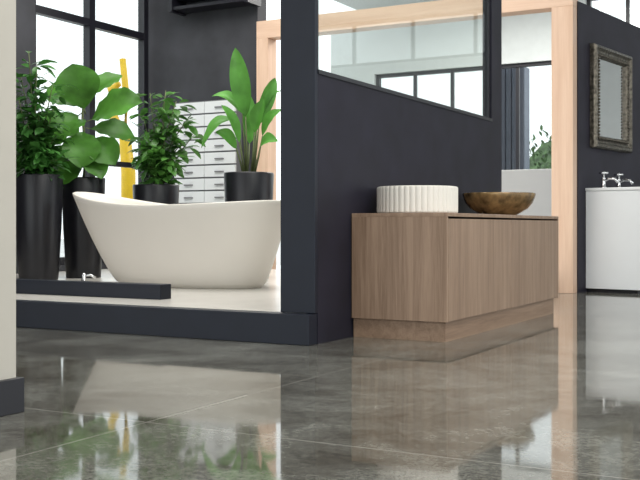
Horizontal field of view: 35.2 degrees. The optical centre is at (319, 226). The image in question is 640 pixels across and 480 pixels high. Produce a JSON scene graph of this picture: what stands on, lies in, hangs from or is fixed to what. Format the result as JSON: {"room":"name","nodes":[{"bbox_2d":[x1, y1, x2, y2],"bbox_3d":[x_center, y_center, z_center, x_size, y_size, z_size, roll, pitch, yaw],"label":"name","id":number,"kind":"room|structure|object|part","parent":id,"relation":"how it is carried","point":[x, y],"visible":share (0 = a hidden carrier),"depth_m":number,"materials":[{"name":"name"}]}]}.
{"room":"store","nodes":[
{"label":"store","id":0,"kind":"room"},
{"bbox_2d":[0,0,15,379],"bbox_3d":[-2.226,-1.400,0.762,0.165,3.900,5.190,0,0,29],"label":"wall","id":1,"kind":"structure","parent":0,"point":[7,7],"depth_m":2.96,"materials":[{"name":"beige paint"}]},
{"bbox_2d":[0,377,23,416],"bbox_3d":[-2.222,0.498,0.768,0.205,0.103,5.205,0,0,29],"label":"baseboard","id":2,"kind":"structure","parent":1,"relation":"attached to","point":[12,389],"depth_m":2.96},
{"bbox_2d":[16,0,107,273],"bbox_3d":[-3.330,-1.400,7.685,0.200,3.900,6.260,0,0,29],"label":"wall","id":3,"kind":"structure","parent":0,"point":[25,9],"depth_m":8.83,"materials":[{"name":"paint"}]},
{"bbox_2d":[35,0,147,264],"bbox_3d":[-2.199,-1.200,9.699,0.080,3.100,1.640,0,0,29],"label":"window","id":4,"kind":"structure","parent":3,"relation":"in","point":[88,21],"depth_m":9.71,"materials":[{"name":"black metal"}]},
{"bbox_2d":[148,0,265,183],"bbox_3d":[-1.202,-1.400,10.269,1.440,3.900,0.160,0,0,29],"label":"wall","id":5,"kind":"structure","parent":0,"point":[190,55],"depth_m":10.20,"materials":[{"name":"paint"}]},
{"bbox_2d":[169,0,260,15],"bbox_3d":[-1.044,-2.460,9.954,0.940,0.620,0.240,0,0,29],"label":"wall shelf","id":6,"kind":"object","parent":5,"relation":"attached to","point":[179,7],"visible":1,"depth_m":9.96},
{"bbox_2d":[0,265,639,479],"bbox_3d":[1.362,0.600,5.071,12.500,0.100,18.200,0,0,29],"label":"floor","id":7,"kind":"structure","parent":0,"point":[555,396],"depth_m":3.11,"materials":[{"name":"concrete"}]},
{"bbox_2d":[16,269,316,345],"bbox_3d":[-0.886,0.478,7.526,4.225,0.144,4.223,0,0,29],"label":"display platform","id":8,"kind":"object","parent":7,"relation":"on","point":[243,315],"visible":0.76,"depth_m":5.21,"materials":[{"name":"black paint"}]},
{"bbox_2d":[16,51,78,279],"bbox_3d":[-2.161,-0.480,7.694,0.632,1.771,0.542,0,0,29],"label":"potted plant","id":9,"kind":"object","parent":8,"relation":"on","point":[39,191],"visible":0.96,"depth_m":7.61,"materials":[{"name":"green plant"}]},
{"bbox_3d":[-2.168,-0.860,7.689,0.326,0.987,0.209,0,0,0],"label":"stem","id":10,"kind":"part","parent":9,"relation":"part of","materials":[{"name":"green plant"}]},
{"bbox_3d":[-2.160,0.003,7.737,0.368,0.806,0.368,0,0,29],"label":"pot","id":11,"kind":"part","parent":9,"relation":"part of","materials":[{"name":"black ceramic"}]},
{"bbox_2d":[81,273,95,280],"bbox_3d":[-1.511,0.353,6.542,0.109,0.105,0.059,0,0,19],"label":"tap","id":12,"kind":"object","parent":8,"relation":"on","point":[84,275],"visible":0.45,"depth_m":6.54,"materials":[{"name":"silver metal"}]},
{"bbox_2d":[37,64,142,277],"bbox_3d":[-1.844,-0.446,8.048,0.895,1.703,0.441,0,0,0],"label":"potted plant","id":13,"kind":"object","parent":8,"relation":"on","point":[95,155],"visible":0.9,"depth_m":7.98,"materials":[{"name":"green plant"}]},
{"bbox_3d":[-1.899,0.005,8.097,0.344,0.800,0.344,0,0,29],"label":"pot","id":14,"kind":"part","parent":13,"relation":"part of","materials":[{"name":"black ceramic"}]},
{"bbox_3d":[-1.896,-0.716,8.093,0.126,0.709,0.044,0,0,2],"label":"stem","id":15,"kind":"part","parent":13,"relation":"part of","materials":[{"name":"green plant"}]},
{"bbox_2d":[16,279,170,299],"bbox_3d":[-2.054,0.364,6.321,2.710,0.084,0.100,0,0,29],"label":"kerb","id":16,"kind":"object","parent":8,"relation":"on","point":[158,291],"visible":1,"depth_m":5.86,"materials":[{"name":"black paint"}]},
{"bbox_2d":[125,90,205,203],"bbox_3d":[-1.265,-0.367,8.282,0.643,1.545,0.581,0,0,6],"label":"potted plant","id":17,"kind":"object","parent":8,"relation":"on","point":[161,164],"visible":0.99,"depth_m":8.20,"materials":[{"name":"green plant"}]},
{"bbox_3d":[-1.350,0.029,8.297,0.380,0.752,0.380,0,0,29],"label":"pot","id":18,"kind":"part","parent":17,"relation":"part of","materials":[{"name":"black ceramic"}]},
{"bbox_3d":[-1.275,-0.725,8.283,0.396,0.825,0.266,0,0,5],"label":"stem","id":19,"kind":"part","parent":17,"relation":"part of","materials":[{"name":"green plant"}]},
{"bbox_2d":[72,192,280,288],"bbox_3d":[-0.993,0.073,7.005,1.730,0.664,0.770,0,0,29],"label":"bathtub","id":20,"kind":"object","parent":8,"relation":"on","point":[235,244],"visible":0.94,"depth_m":6.60,"materials":[{"name":"white ceramic"}]},
{"bbox_2d":[174,99,241,203],"bbox_3d":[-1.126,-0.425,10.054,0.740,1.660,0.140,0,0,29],"label":"drawer unit","id":21,"kind":"object","parent":8,"relation":"on","point":[203,182],"visible":0.34,"depth_m":9.99,"materials":[{"name":"white wood"}]},
{"bbox_3d":[-1.308,-1.187,10.108,0.364,0.112,0.025,0,0,29],"label":"drawer","id":22,"kind":"part","parent":21,"relation":"part of","materials":[{"name":"white wood"}]},
{"bbox_3d":[-1.308,-1.060,10.108,0.364,0.112,0.025,0,0,29],"label":"drawer","id":23,"kind":"part","parent":21,"relation":"part of","materials":[{"name":"white wood"}]},
{"bbox_3d":[-1.308,-0.552,10.108,0.364,0.112,0.025,0,0,29],"label":"drawer","id":24,"kind":"part","parent":21,"relation":"part of","materials":[{"name":"white wood"}]},
{"bbox_3d":[-1.308,-0.806,10.108,0.364,0.112,0.025,0,0,29],"label":"drawer","id":25,"kind":"part","parent":21,"relation":"part of","materials":[{"name":"white wood"}]},
{"bbox_3d":[-1.308,-0.425,10.108,0.364,0.112,0.025,0,0,29],"label":"drawer","id":26,"kind":"part","parent":21,"relation":"part of","materials":[{"name":"white wood"}]},
{"bbox_3d":[-1.308,-0.933,10.108,0.364,0.112,0.025,0,0,29],"label":"drawer","id":27,"kind":"part","parent":21,"relation":"part of","materials":[{"name":"white wood"}]},
{"bbox_3d":[-1.308,-0.679,10.108,0.364,0.112,0.025,0,0,29],"label":"drawer","id":28,"kind":"part","parent":21,"relation":"part of","materials":[{"name":"white wood"}]},
{"bbox_3d":[-1.308,-0.298,10.108,0.364,0.112,0.025,0,0,29],"label":"drawer","id":29,"kind":"part","parent":21,"relation":"part of","materials":[{"name":"white wood"}]},
{"bbox_3d":[-0.982,-0.425,9.929,0.364,0.112,0.025,0,0,29],"label":"drawer","id":30,"kind":"part","parent":21,"relation":"part of","materials":[{"name":"white wood"}]},
{"bbox_3d":[-0.982,-0.298,9.929,0.364,0.112,0.025,0,0,29],"label":"drawer","id":31,"kind":"part","parent":21,"relation":"part of","materials":[{"name":"white wood"}]},
{"bbox_3d":[-0.982,-1.060,9.929,0.364,0.112,0.025,0,0,29],"label":"drawer","id":32,"kind":"part","parent":21,"relation":"part of","materials":[{"name":"white wood"}]},
{"bbox_3d":[-0.982,-1.187,9.929,0.364,0.112,0.025,0,0,29],"label":"drawer","id":33,"kind":"part","parent":21,"relation":"part of","materials":[{"name":"white wood"}]},
{"bbox_3d":[-0.982,-0.933,9.929,0.364,0.112,0.025,0,0,29],"label":"drawer","id":34,"kind":"part","parent":21,"relation":"part of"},
{"bbox_3d":[-0.982,-0.806,9.929,0.364,0.112,0.025,0,0,29],"label":"drawer","id":35,"kind":"part","parent":21,"relation":"part of","materials":[{"name":"white wood"}]},
{"bbox_3d":[-0.982,-0.679,9.929,0.364,0.112,0.025,0,0,29],"label":"drawer","id":36,"kind":"part","parent":21,"relation":"part of","materials":[{"name":"white wood"}]},
{"bbox_3d":[-0.982,-0.552,9.929,0.364,0.112,0.025,0,0,29],"label":"drawer","id":37,"kind":"part","parent":21,"relation":"part of","materials":[{"name":"white wood"}]},
{"bbox_2d":[201,48,280,277],"bbox_3d":[-0.592,-0.504,8.007,0.627,1.820,0.396,0,0,11],"label":"potted plant","id":38,"kind":"object","parent":8,"relation":"on","point":[244,185],"visible":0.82,"depth_m":7.92,"materials":[{"name":"green plant"}]},
{"bbox_3d":[-0.565,-0.012,8.002,0.396,0.835,0.396,0,0,29],"label":"pot","id":39,"kind":"part","parent":38,"relation":"part of","materials":[{"name":"black ceramic"}]},
{"bbox_3d":[-0.553,-0.650,7.997,0.215,0.512,0.135,0,0,5],"label":"stem","id":40,"kind":"part","parent":38,"relation":"part of","materials":[{"name":"green plant"}]},
{"bbox_2d":[256,0,577,293],"bbox_3d":[0.773,-0.725,9.138,3.090,2.550,0.160,0,0,29],"label":"frame","id":41,"kind":"object","parent":7,"relation":"on","point":[563,12],"visible":0.73,"depth_m":8.42,"materials":[{"name":"brown wood"}]},
{"bbox_3d":[-0.524,-0.640,9.851,0.130,2.380,0.160,0,0,29],"label":"post","id":42,"kind":"part","parent":41,"relation":"part of","materials":[{"name":"brown wood"}]},
{"bbox_3d":[2.048,-0.640,8.437,0.180,2.380,0.160,0,0,29],"label":"post","id":43,"kind":"part","parent":41,"relation":"part of","materials":[{"name":"brown wood"}]},
{"bbox_2d":[352,213,557,341],"bbox_3d":[0.845,0.241,5.752,0.507,0.618,1.932,0,0,29],"label":"vanity cabinet","id":44,"kind":"object","parent":7,"relation":"on","point":[434,277],"visible":1,"depth_m":4.99,"materials":[{"name":"brown wood"}]},
{"bbox_3d":[0.385,0.202,4.914,0.507,0.504,0.019,0,0,29],"label":"panel","id":45,"kind":"part","parent":44,"relation":"part of","materials":[{"name":"brown wood"}]},
{"bbox_2d":[377,185,457,212],"bbox_3d":[0.500,-0.138,5.174,0.416,0.137,0.416,0,0,29],"label":"basin","id":46,"kind":"object","parent":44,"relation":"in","point":[403,198],"visible":0.84,"depth_m":4.99,"materials":[{"name":"white ceramic"}]},
{"bbox_3d":[0.500,-0.148,5.174,0.404,0.115,0.404,0,0,29],"label":"bowl","id":47,"kind":"part","parent":46,"relation":"part of","materials":[{"name":"white ceramic"}]},
{"bbox_3d":[0.845,-0.059,5.752,0.507,0.018,1.932,0,0,29],"label":"panel","id":48,"kind":"part","parent":44,"relation":"part of","materials":[{"name":"brown wood"}]},
{"bbox_3d":[0.831,0.206,5.221,0.020,0.492,0.942,0,0,29],"label":"drawer","id":49,"kind":"part","parent":44,"relation":"part of","materials":[{"name":"brown wood"}]},
{"bbox_2d":[462,192,535,214],"bbox_3d":[1.110,-0.140,6.257,0.444,0.142,0.432,0,0,29],"label":"basin","id":50,"kind":"object","parent":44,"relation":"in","point":[503,203],"visible":0.88,"depth_m":6.11,"materials":[{"name":"brown stone"}]},
{"bbox_3d":[1.306,0.202,6.590,0.507,0.504,0.019,0,0,29],"label":"panel","id":51,"kind":"part","parent":44,"relation":"part of","materials":[{"name":"brown wood"}]},
{"bbox_3d":[1.286,0.206,6.049,0.020,0.492,0.942,0,0,29],"label":"drawer","id":52,"kind":"part","parent":44,"relation":"part of","materials":[{"name":"brown wood"}]},
{"bbox_2d":[585,187,639,293],"bbox_3d":[2.849,0.110,8.911,0.500,0.880,1.320,0,0,38],"label":"base cabinet","id":53,"kind":"object","parent":7,"relation":"on","point":[612,213],"visible":1,"depth_m":8.40,"materials":[{"name":"white wood"}]},
{"bbox_2d":[585,187,639,190],"bbox_3d":[2.849,-0.318,8.911,0.500,0.025,1.320,0,0,38],"label":"countertop","id":54,"kind":"structure","parent":53,"relation":"on","point":[609,188],"depth_m":8.40,"materials":[{"name":"white ceramic"}]},
{"bbox_2d":[599,171,618,187],"bbox_3d":[2.445,-0.402,8.528,0.175,0.143,0.080,0,0,38],"label":"tap","id":55,"kind":"object","parent":54,"relation":"on","point":[603,183],"visible":0.98,"depth_m":8.54,"materials":[{"name":"silver metal"}]},
{"bbox_3d":[2.458,-0.395,8.517,0.140,0.056,0.026,0,0,38],"label":"spout","id":56,"kind":"part","parent":55,"relation":"part of","materials":[{"name":"silver metal"}]},
{"bbox_2d":[614,173,633,186],"bbox_3d":[2.653,-0.402,8.797,0.175,0.143,0.080,0,0,38],"label":"tap","id":57,"kind":"object","parent":54,"relation":"on","point":[618,175],"visible":0.75,"depth_m":8.81,"materials":[{"name":"silver metal"}]},
{"bbox_3d":[2.667,-0.395,8.786,0.140,0.056,0.026,0,0,38],"label":"spout","id":58,"kind":"part","parent":57,"relation":"part of","materials":[{"name":"silver metal"}]},
{"bbox_2d":[334,0,437,9],"bbox_3d":[2.183,-3.400,6.046,12.000,0.100,15.700,0,0,29],"label":"ceiling","id":59,"kind":"structure","parent":0,"point":[355,4],"depth_m":15.04,"materials":[{"name":"white paint"}]},
{"bbox_2d":[310,0,501,343],"bbox_3d":[0.603,-0.725,5.918,0.065,2.550,2.668,0,0,29],"label":"wall","id":60,"kind":"structure","parent":0,"point":[369,139],"depth_m":5.29,"materials":[{"name":"grey paint"}]},
{"bbox_2d":[281,0,317,313],"bbox_3d":[-0.100,-0.797,4.763,0.188,2.405,0.028,0,0,29],"label":"post","id":61,"kind":"object","parent":60,"relation":"attached to","point":[299,18],"visible":1,"depth_m":4.75,"materials":[{"name":"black paint"}]},
{"bbox_2d":[318,0,489,117],"bbox_3d":[0.554,-1.304,5.824,0.040,1.128,2.454,0,0,29],"label":"window","id":62,"kind":"structure","parent":60,"relation":"in","point":[486,3],"depth_m":6.88,"materials":[{"name":"black metal"}]},
{"bbox_3d":[-0.030,-1.304,4.761,0.040,1.128,0.026,0,0,29],"label":"frame","id":63,"kind":"part","parent":62,"relation":"part of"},
{"bbox_3d":[1.139,-1.304,6.887,0.040,1.128,0.028,0,0,29],"label":"frame","id":64,"kind":"part","parent":62,"relation":"part of","materials":[{"name":"black metal"}]},
{"bbox_2d":[318,69,492,121],"bbox_3d":[0.554,-0.730,5.825,0.073,0.020,2.458,0,0,29],"label":"window sill","id":65,"kind":"structure","parent":60,"relation":"attached to","point":[321,72],"depth_m":5.51,"materials":[{"name":"black metal"}]},
{"bbox_2d":[331,0,586,84],"bbox_3d":[5.697,-1.400,12.958,12.500,3.900,0.200,0,0,29],"label":"wall","id":66,"kind":"structure","parent":0,"point":[362,56],"depth_m":15.06,"materials":[{"name":"grey paint"}]},
{"bbox_2d":[376,61,550,169],"bbox_3d":[2.832,-1.000,14.534,4.440,2.700,0.080,0,0,29],"label":"window","id":67,"kind":"structure","parent":66,"relation":"in","point":[517,66],"depth_m":14.84,"materials":[{"name":"black metal"}]},
{"bbox_2d":[587,0,629,22],"bbox_3d":[7.450,-2.850,11.995,8.500,0.700,0.080,0,0,29],"label":"window","id":68,"kind":"structure","parent":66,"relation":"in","point":[589,2],"depth_m":13.76,"materials":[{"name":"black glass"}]},
{"bbox_2d":[502,169,550,215],"bbox_3d":[1.432,-0.015,10.596,2.500,1.130,0.150,0,0,29],"label":"wall","id":69,"kind":"structure","parent":0,"point":[538,181],"depth_m":10.12,"materials":[{"name":"white paint"}]},
{"bbox_2d":[577,1,639,292],"bbox_3d":[3.510,-0.670,10.277,0.120,2.440,4.570,0,0,38],"label":"wall","id":70,"kind":"structure","parent":0,"point":[596,26],"depth_m":8.69,"materials":[{"name":"grey paint"}]},
{"bbox_2d":[590,43,631,152],"bbox_3d":[2.594,-1.125,8.943,0.060,0.890,0.860,0,0,38],"label":"framed mirror","id":71,"kind":"object","parent":70,"relation":"attached to","point":[610,70],"visible":1,"depth_m":8.91,"materials":[{"name":"silver metal"}]},
{"bbox_2d":[599,59,623,139],"bbox_3d":[2.579,-1.125,8.955,0.012,0.690,0.660,0,0,38],"label":"mirror glass","id":72,"kind":"object","parent":71,"relation":"attached to","point":[611,71],"depth_m":8.96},
{"label":"outside","id":73,"kind":"structure","parent":0,"visible":0},
{"bbox_2d":[60,239,280,264],"bbox_3d":[2.845,0.760,15.553,70.000,0.180,90.000,0,0,29],"label":"ground","id":74,"kind":"structure","parent":73,"point":[62,254],"depth_m":25.49,"materials":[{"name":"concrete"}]},
{"bbox_2d":[107,58,135,198],"bbox_3d":[-2.710,-0.808,13.700,0.750,2.956,0.600,0,0,29],"label":"machine","id":75,"kind":"object","parent":74,"relation":"on","point":[128,175],"visible":0.31,"depth_m":13.58,"materials":[{"name":"paint"}]},
{"bbox_2d":[502,67,529,169],"bbox_3d":[3.432,-1.080,17.992,0.520,3.500,0.360,0,0,29],"label":"curtain","id":76,"kind":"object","parent":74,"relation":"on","point":[508,75],"visible":0.23,"depth_m":17.84,"materials":[{"name":"grey fabric"}]},
{"bbox_2d":[530,125,550,168],"bbox_3d":[4.937,-0.591,19.560,3.069,3.093,3.083,0,0,29],"label":"shrub","id":77,"kind":"object","parent":74,"relation":"on","point":[541,158],"visible":0.09,"depth_m":19.30,"materials":[{"name":"green plant"}]}
]}

